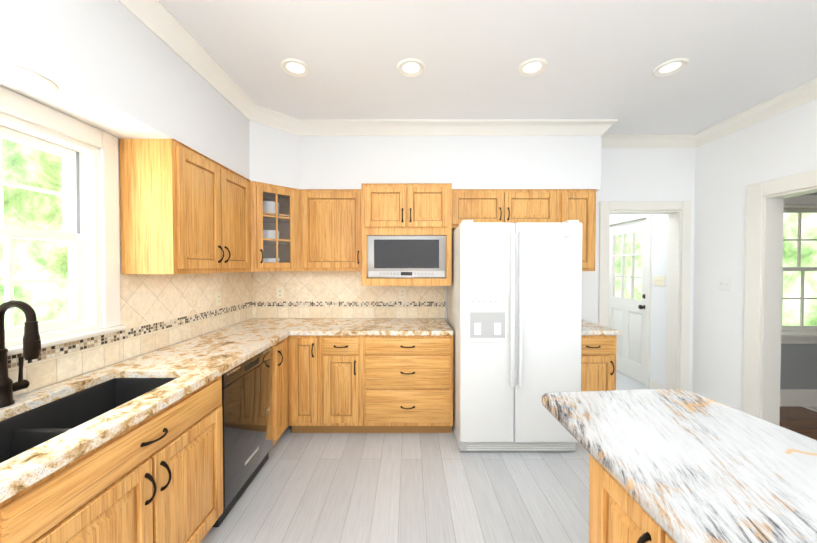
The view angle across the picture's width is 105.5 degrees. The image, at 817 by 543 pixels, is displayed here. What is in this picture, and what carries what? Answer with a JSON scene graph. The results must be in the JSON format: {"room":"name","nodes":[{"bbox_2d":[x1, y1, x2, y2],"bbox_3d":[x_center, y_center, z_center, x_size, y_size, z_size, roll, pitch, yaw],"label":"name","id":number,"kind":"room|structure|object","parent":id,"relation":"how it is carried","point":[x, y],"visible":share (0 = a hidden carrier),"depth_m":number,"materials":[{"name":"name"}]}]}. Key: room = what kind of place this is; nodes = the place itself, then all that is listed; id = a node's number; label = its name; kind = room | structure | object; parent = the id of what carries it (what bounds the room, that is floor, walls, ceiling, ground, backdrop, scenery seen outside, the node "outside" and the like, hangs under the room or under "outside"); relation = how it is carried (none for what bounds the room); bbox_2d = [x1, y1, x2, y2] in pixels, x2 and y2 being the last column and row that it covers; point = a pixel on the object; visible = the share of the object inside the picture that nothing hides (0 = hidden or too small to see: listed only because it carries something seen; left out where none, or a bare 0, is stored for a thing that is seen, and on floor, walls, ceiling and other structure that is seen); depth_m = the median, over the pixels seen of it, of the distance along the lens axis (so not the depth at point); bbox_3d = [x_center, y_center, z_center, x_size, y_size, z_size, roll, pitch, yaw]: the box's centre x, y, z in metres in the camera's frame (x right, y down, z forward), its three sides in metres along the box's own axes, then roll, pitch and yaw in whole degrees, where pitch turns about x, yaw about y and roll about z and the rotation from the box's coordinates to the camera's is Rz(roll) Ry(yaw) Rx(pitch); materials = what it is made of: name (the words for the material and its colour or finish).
{"room":"kitchen","nodes":[
{"label":"kitchen","id":0,"kind":"room"},
{"bbox_2d":[0,111,251,397],"bbox_3d":[-1.695,0.051,0.741,0.140,2.760,5.220,0,1,0],"label":"wall","id":1,"kind":"structure","parent":0,"point":[100,248],"depth_m":1.71,"materials":[{"name":"white paint"}]},
{"bbox_2d":[0,112,101,347],"bbox_3d":[-1.694,-0.163,1.178,0.140,0.945,0.920,0,1,0],"label":"kitchen window","id":2,"kind":"structure","parent":1,"relation":"in","point":[80,195],"depth_m":1.55,"materials":[{"name":"white"}]},
{"bbox_2d":[0,86,125,355],"bbox_3d":[-1.614,-0.200,1.169,0.080,1.065,1.115,0,1,0],"label":"window frame","id":3,"kind":"structure","parent":1,"relation":"attached to","point":[12,103],"depth_m":1.64,"materials":[{"name":"white"}]},
{"bbox_2d":[8,272,251,396],"bbox_3d":[-1.617,0.266,1.394,0.014,0.489,3.640,0,1,0],"label":"backsplash","id":4,"kind":"structure","parent":1,"relation":"attached to","point":[158,311],"depth_m":1.95,"materials":[{"name":"tile"}]},
{"bbox_2d":[216,292,220,305],"bbox_3d":[-1.608,0.231,2.634,0.008,0.115,0.072,0,1,0],"label":"electrical outlet","id":5,"kind":"object","parent":4,"relation":"attached to","point":[218,298],"visible":1,"depth_m":2.63,"materials":[{"name":"beige plastic"}]},
{"bbox_2d":[119,139,250,273],"bbox_3d":[-1.441,-0.370,2.167,0.354,0.757,0.847,0,1,0],"label":"upper cabinet","id":6,"kind":"object","parent":1,"relation":"attached to","point":[184,209],"visible":1,"depth_m":1.77,"materials":[{"name":"brown wood"}]},
{"bbox_2d":[0,0,600,190],"bbox_3d":[0.078,-1.027,0.721,3.405,0.603,4.940,0,1,0],"label":"soffit","id":7,"kind":"structure","parent":0,"point":[117,69],"depth_m":2.06,"materials":[{"name":"white paint"}]},
{"bbox_2d":[0,61,57,93],"bbox_3d":[-1.474,-0.726,1.168,0.210,0.012,0.210,0,1,0],"label":"recessed light","id":8,"kind":"object","parent":7,"relation":"attached to","point":[17,77],"visible":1,"depth_m":1.19,"materials":[{"name":"white plastic"}]},
{"bbox_2d":[159,0,816,133],"bbox_3d":[2.736,-1.391,1.516,9.000,0.100,6.830,0,1,0],"label":"ceiling","id":9,"kind":"structure","parent":0,"point":[604,59],"depth_m":1.94,"materials":[{"name":"white paint"}]},
{"bbox_2d":[280,58,309,76],"bbox_3d":[-0.748,-1.344,2.057,0.184,0.012,0.184,0,1,0],"label":"recessed light","id":10,"kind":"object","parent":9,"relation":"in","point":[295,67],"visible":1,"depth_m":2.05,"materials":[{"name":"white plastic"}]},
{"bbox_2d":[397,58,424,76],"bbox_3d":[0.017,-1.344,2.056,0.184,0.012,0.184,0,1,0],"label":"recessed light","id":11,"kind":"object","parent":9,"relation":"in","point":[410,67],"visible":0.98,"depth_m":2.05,"materials":[{"name":"white plastic"}]},
{"bbox_2d":[517,58,546,76],"bbox_3d":[0.817,-1.344,2.055,0.184,0.012,0.184,0,1,0],"label":"recessed light","id":12,"kind":"object","parent":9,"relation":"in","point":[532,67],"visible":1,"depth_m":2.05,"materials":[{"name":"white plastic"}]},
{"bbox_2d":[652,58,688,76],"bbox_3d":[1.727,-1.344,2.053,0.184,0.012,0.184,0,1,0],"label":"recessed light","id":13,"kind":"object","parent":9,"relation":"in","point":[669,67],"visible":0.98,"depth_m":2.05,"materials":[{"name":"white plastic"}]},
{"bbox_2d":[200,370,816,542],"bbox_3d":[2.736,1.468,1.562,9.000,0.100,6.830,0,1,0],"label":"floor","id":14,"kind":"structure","parent":0,"point":[372,488],"depth_m":1.99,"materials":[{"name":"grey wood"}]},
{"bbox_2d":[0,490,23,542],"bbox_3d":[-1.304,1.006,0.184,0.615,0.868,1.198,0,1,0],"label":"base cabinet","id":15,"kind":"object","parent":14,"relation":"on","point":[12,509],"depth_m":0.78,"materials":[{"name":"brown wood"}]},
{"bbox_2d":[0,318,303,502],"bbox_3d":[-1.296,0.637,1.393,0.630,0.253,3.627,0,1,0],"label":"countertop","id":16,"kind":"structure","parent":15,"relation":"on","point":[47,431],"depth_m":1.38,"materials":[{"name":"beige stone"}]},
{"bbox_2d":[0,300,40,407],"bbox_3d":[-1.501,0.311,1.210,0.184,0.404,0.117,0,1,0],"label":"faucet","id":17,"kind":"object","parent":16,"relation":"on","point":[31,350],"visible":1,"depth_m":1.18,"materials":[{"name":"brown metal"}]},
{"bbox_2d":[24,375,222,542],"bbox_3d":[-1.302,0.990,1.199,0.615,0.868,0.988,0,1,0],"label":"base cabinet","id":18,"kind":"object","parent":14,"relation":"on","point":[157,477],"depth_m":1.18,"materials":[{"name":"brown wood"}]},
{"bbox_2d":[212,346,272,526],"bbox_3d":[-1.298,0.974,2.006,0.590,0.850,0.610,0,1,0],"label":"dishwasher","id":19,"kind":"object","parent":14,"relation":"on","point":[247,408],"visible":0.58,"depth_m":1.92,"materials":[{"name":"black metal"}]},
{"bbox_2d":[270,342,279,449],"bbox_3d":[-1.301,0.977,2.004,0.615,0.868,0.698,0,1,0],"label":"base cabinet","id":20,"kind":"object","parent":14,"relation":"on","point":[276,347],"depth_m":2.34,"materials":[{"name":"brown wood"}]},
{"bbox_2d":[280,337,287,435],"bbox_3d":[-1.300,0.970,2.465,0.615,0.868,0.299,0,1,0],"label":"base cabinet","id":21,"kind":"object","parent":14,"relation":"on","point":[283,343],"depth_m":2.48,"materials":[{"name":"brown wood"}]},
{"bbox_2d":[288,336,315,432],"bbox_3d":[-1.291,0.962,2.915,0.640,0.868,0.600,0,1,0],"label":"base cabinet","id":22,"kind":"object","parent":14,"relation":"on","point":[301,349],"depth_m":2.60,"materials":[{"name":"brown wood"}]},
{"bbox_2d":[288,318,452,335],"bbox_3d":[-0.303,0.506,2.888,1.351,0.040,0.631,0,1,0],"label":"countertop","id":23,"kind":"structure","parent":22,"relation":"on","point":[310,326],"depth_m":2.72,"materials":[{"name":"beige stone"}]},
{"bbox_2d":[447,220,581,450],"bbox_3d":[0.850,0.496,2.737,0.920,1.783,0.875,0,1,0],"label":"fridge","id":24,"kind":"object","parent":14,"relation":"on","point":[514,306],"visible":0.94,"depth_m":2.34,"materials":[{"name":"white metal"}]},
{"bbox_2d":[581,335,616,390],"bbox_3d":[1.537,0.963,2.879,0.413,0.868,0.654,0,1,0],"label":"base cabinet","id":25,"kind":"object","parent":14,"relation":"on","point":[598,362],"visible":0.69,"depth_m":2.59,"materials":[{"name":"brown wood"}]},
{"bbox_2d":[582,319,620,334],"bbox_3d":[1.540,0.507,2.887,0.447,0.040,0.627,0,1,0],"label":"countertop","id":26,"kind":"structure","parent":25,"relation":"on","point":[590,328],"depth_m":2.59,"materials":[{"name":"beige stone"}]},
{"bbox_2d":[589,454,675,542],"bbox_3d":[0.844,1.012,-0.179,0.618,0.868,2.418,0,1,0],"label":"kitchen island","id":27,"kind":"object","parent":14,"relation":"on","point":[618,513],"visible":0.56,"depth_m":0.87,"materials":[{"name":"brown wood"}]},
{"bbox_2d":[542,388,816,542],"bbox_3d":[1.035,0.551,-0.032,0.983,0.045,2.788,0,1,0],"label":"island countertop","id":28,"kind":"structure","parent":27,"relation":"on","point":[681,465],"depth_m":0.85,"materials":[{"name":"white stone"}]},
{"bbox_2d":[802,406,816,411],"bbox_3d":[4.209,1.388,3.141,0.320,0.010,0.115,0,1,0],"label":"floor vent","id":29,"kind":"object","parent":14,"relation":"in","point":[813,408],"visible":1,"depth_m":3.16,"materials":[{"name":"white"}]},
{"bbox_2d":[445,148,816,391],"bbox_3d":[2.739,0.011,3.274,8.720,2.760,0.140,0,1,0],"label":"wall","id":30,"kind":"structure","parent":0,"point":[647,174],"depth_m":3.19,"materials":[{"name":"white paint"}]},
{"bbox_2d":[249,181,299,271],"bbox_3d":[-1.314,-0.382,2.896,0.606,0.757,0.608,0,1,0],"label":"upper cabinet","id":31,"kind":"object","parent":30,"relation":"attached to","point":[275,224],"visible":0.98,"depth_m":2.81,"materials":[{"name":"brown wood"}]},
{"bbox_2d":[299,189,361,270],"bbox_3d":[-0.709,-0.384,3.016,0.603,0.757,0.364,0,1,0],"label":"upper cabinet","id":32,"kind":"object","parent":30,"relation":"attached to","point":[330,229],"visible":0.96,"depth_m":2.88,"materials":[{"name":"brown wood"}]},
{"bbox_2d":[252,271,444,317],"bbox_3d":[-0.606,0.236,3.206,1.970,0.489,0.014,0,1,0],"label":"backsplash","id":33,"kind":"structure","parent":30,"relation":"attached to","point":[307,294],"depth_m":3.20,"materials":[{"name":"tile"}]},
{"bbox_2d":[277,287,283,298],"bbox_3d":[-1.321,0.222,3.200,0.072,0.115,0.008,0,1,0],"label":"electrical outlet","id":34,"kind":"object","parent":33,"relation":"attached to","point":[280,292],"visible":1,"depth_m":3.20,"materials":[{"name":"beige plastic"}]},
{"bbox_2d":[399,287,405,298],"bbox_3d":[-0.061,0.222,3.198,0.072,0.115,0.008,0,1,0],"label":"electrical outlet","id":35,"kind":"object","parent":33,"relation":"attached to","point":[402,292],"visible":1,"depth_m":3.20,"materials":[{"name":"beige plastic"}]},
{"bbox_2d":[361,183,451,285],"bbox_3d":[-0.016,-0.320,2.916,0.780,0.882,0.564,0,1,0],"label":"upper cabinet","id":36,"kind":"object","parent":30,"relation":"attached to","point":[406,209],"visible":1,"depth_m":2.68,"materials":[{"name":"brown wood"}]},
{"bbox_2d":[367,236,445,277],"bbox_3d":[-0.016,-0.131,2.898,0.684,0.369,0.404,0,1,0],"label":"microwave","id":37,"kind":"object","parent":36,"relation":"in","point":[406,256],"visible":1,"depth_m":2.70,"materials":[{"name":"silver metal"}]},
{"bbox_2d":[452,189,563,230],"bbox_3d":[0.902,-0.384,3.033,1.052,0.758,0.325,0,1,0],"label":"upper cabinet","id":38,"kind":"object","parent":30,"relation":"attached to","point":[518,205],"depth_m":2.87,"materials":[{"name":"brown wood"}]},
{"bbox_2d":[564,189,596,270],"bbox_3d":[1.564,-0.384,3.032,0.350,0.758,0.325,0,1,0],"label":"upper cabinet","id":39,"kind":"object","parent":30,"relation":"attached to","point":[579,204],"depth_m":2.87,"materials":[{"name":"brown wood"}]},
{"bbox_2d":[598,201,690,390],"bbox_3d":[2.424,0.336,3.271,0.930,2.110,0.162,0,1,0],"label":"door frame","id":40,"kind":"structure","parent":30,"relation":"attached to","point":[679,212],"depth_m":3.20,"materials":[{"name":"white wood"}]},
{"bbox_2d":[780,389,816,405],"bbox_3d":[5.079,1.307,3.213,4.000,0.170,0.016,0,1,0],"label":"baseboard","id":41,"kind":"structure","parent":30,"relation":"attached to","point":[798,397],"depth_m":3.21,"materials":[{"name":"white wood"}]},
{"bbox_2d":[781,204,816,333],"bbox_3d":[4.129,-0.025,3.271,1.060,1.330,0.140,0,1,0],"label":"dining room window","id":42,"kind":"structure","parent":30,"relation":"in","point":[799,209],"depth_m":3.26,"materials":[{"name":"white"}]},
{"bbox_2d":[610,214,667,384],"bbox_3d":[2.915,-0.002,4.063,0.140,2.760,1.440,0,1,0],"label":"wall","id":43,"kind":"structure","parent":0,"point":[658,303],"depth_m":3.52,"materials":[{"name":"white paint"}]},
{"bbox_2d":[609,219,645,383],"bbox_3d":[2.862,0.364,4.114,0.117,2.010,0.802,0,1,0],"label":"hall door","id":44,"kind":"structure","parent":43,"relation":"in","point":[627,317],"depth_m":4.06,"materials":[{"name":"white wood"}]},
{"bbox_2d":[649,379,664,388],"bbox_3d":[2.838,1.325,3.510,0.014,0.125,0.290,0,1,0],"label":"baseboard","id":45,"kind":"structure","parent":43,"relation":"attached to","point":[653,384],"depth_m":3.57,"materials":[{"name":"white wood"}]},
{"bbox_2d":[653,276,664,285],"bbox_3d":[2.837,0.106,3.525,0.015,0.115,0.160,0,1,0],"label":"light switch","id":46,"kind":"object","parent":43,"relation":"attached to","point":[659,280],"visible":1,"depth_m":3.52,"materials":[{"name":"beige plastic"}]},
{"bbox_2d":[692,98,816,410],"bbox_3d":[3.005,0.053,0.663,0.140,2.760,5.080,0,1,0],"label":"wall","id":47,"kind":"structure","parent":0,"point":[730,168],"depth_m":2.85,"materials":[{"name":"white paint"}]},
{"bbox_2d":[118,0,816,147],"bbox_3d":[0.805,-1.276,0.716,4.260,0.105,4.940,0,1,0],"label":"crown molding","id":48,"kind":"structure","parent":47,"relation":"attached to","point":[157,18],"depth_m":2.79,"materials":[{"name":"white"}]},
{"bbox_2d":[718,278,729,290],"bbox_3d":[2.931,0.117,2.895,0.015,0.115,0.115,0,1,0],"label":"light switch","id":49,"kind":"object","parent":47,"relation":"attached to","point":[723,283],"visible":1,"depth_m":2.89,"materials":[{"name":"white plastic"}]},
{"bbox_2d":[743,169,816,424],"bbox_3d":[3.007,0.343,1.851,0.180,2.140,1.706,0,1,0],"label":"door frame","id":50,"kind":"structure","parent":47,"relation":"attached to","point":[764,338],"depth_m":2.58,"materials":[{"name":"white wood"}]},
{"label":"outside","id":51,"kind":"structure","parent":0,"visible":0},
{"bbox_2d":[0,138,68,326],"bbox_3d":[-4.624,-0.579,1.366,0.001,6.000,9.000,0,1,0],"label":"window glass","id":52,"kind":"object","parent":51,"point":[21,293],"depth_m":3.86,"materials":[{"name":"clear glass"}]},
{"bbox_2d":[615,234,626,297],"bbox_3d":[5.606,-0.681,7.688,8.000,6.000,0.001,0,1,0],"label":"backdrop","id":53,"kind":"structure","parent":51,"point":[617,269],"depth_m":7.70,"materials":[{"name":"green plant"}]},
{"bbox_2d":[626,213,816,325],"bbox_3d":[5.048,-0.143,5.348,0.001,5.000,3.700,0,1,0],"label":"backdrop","id":54,"kind":"structure","parent":51,"point":[789,288],"depth_m":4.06,"materials":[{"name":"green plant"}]}
]}

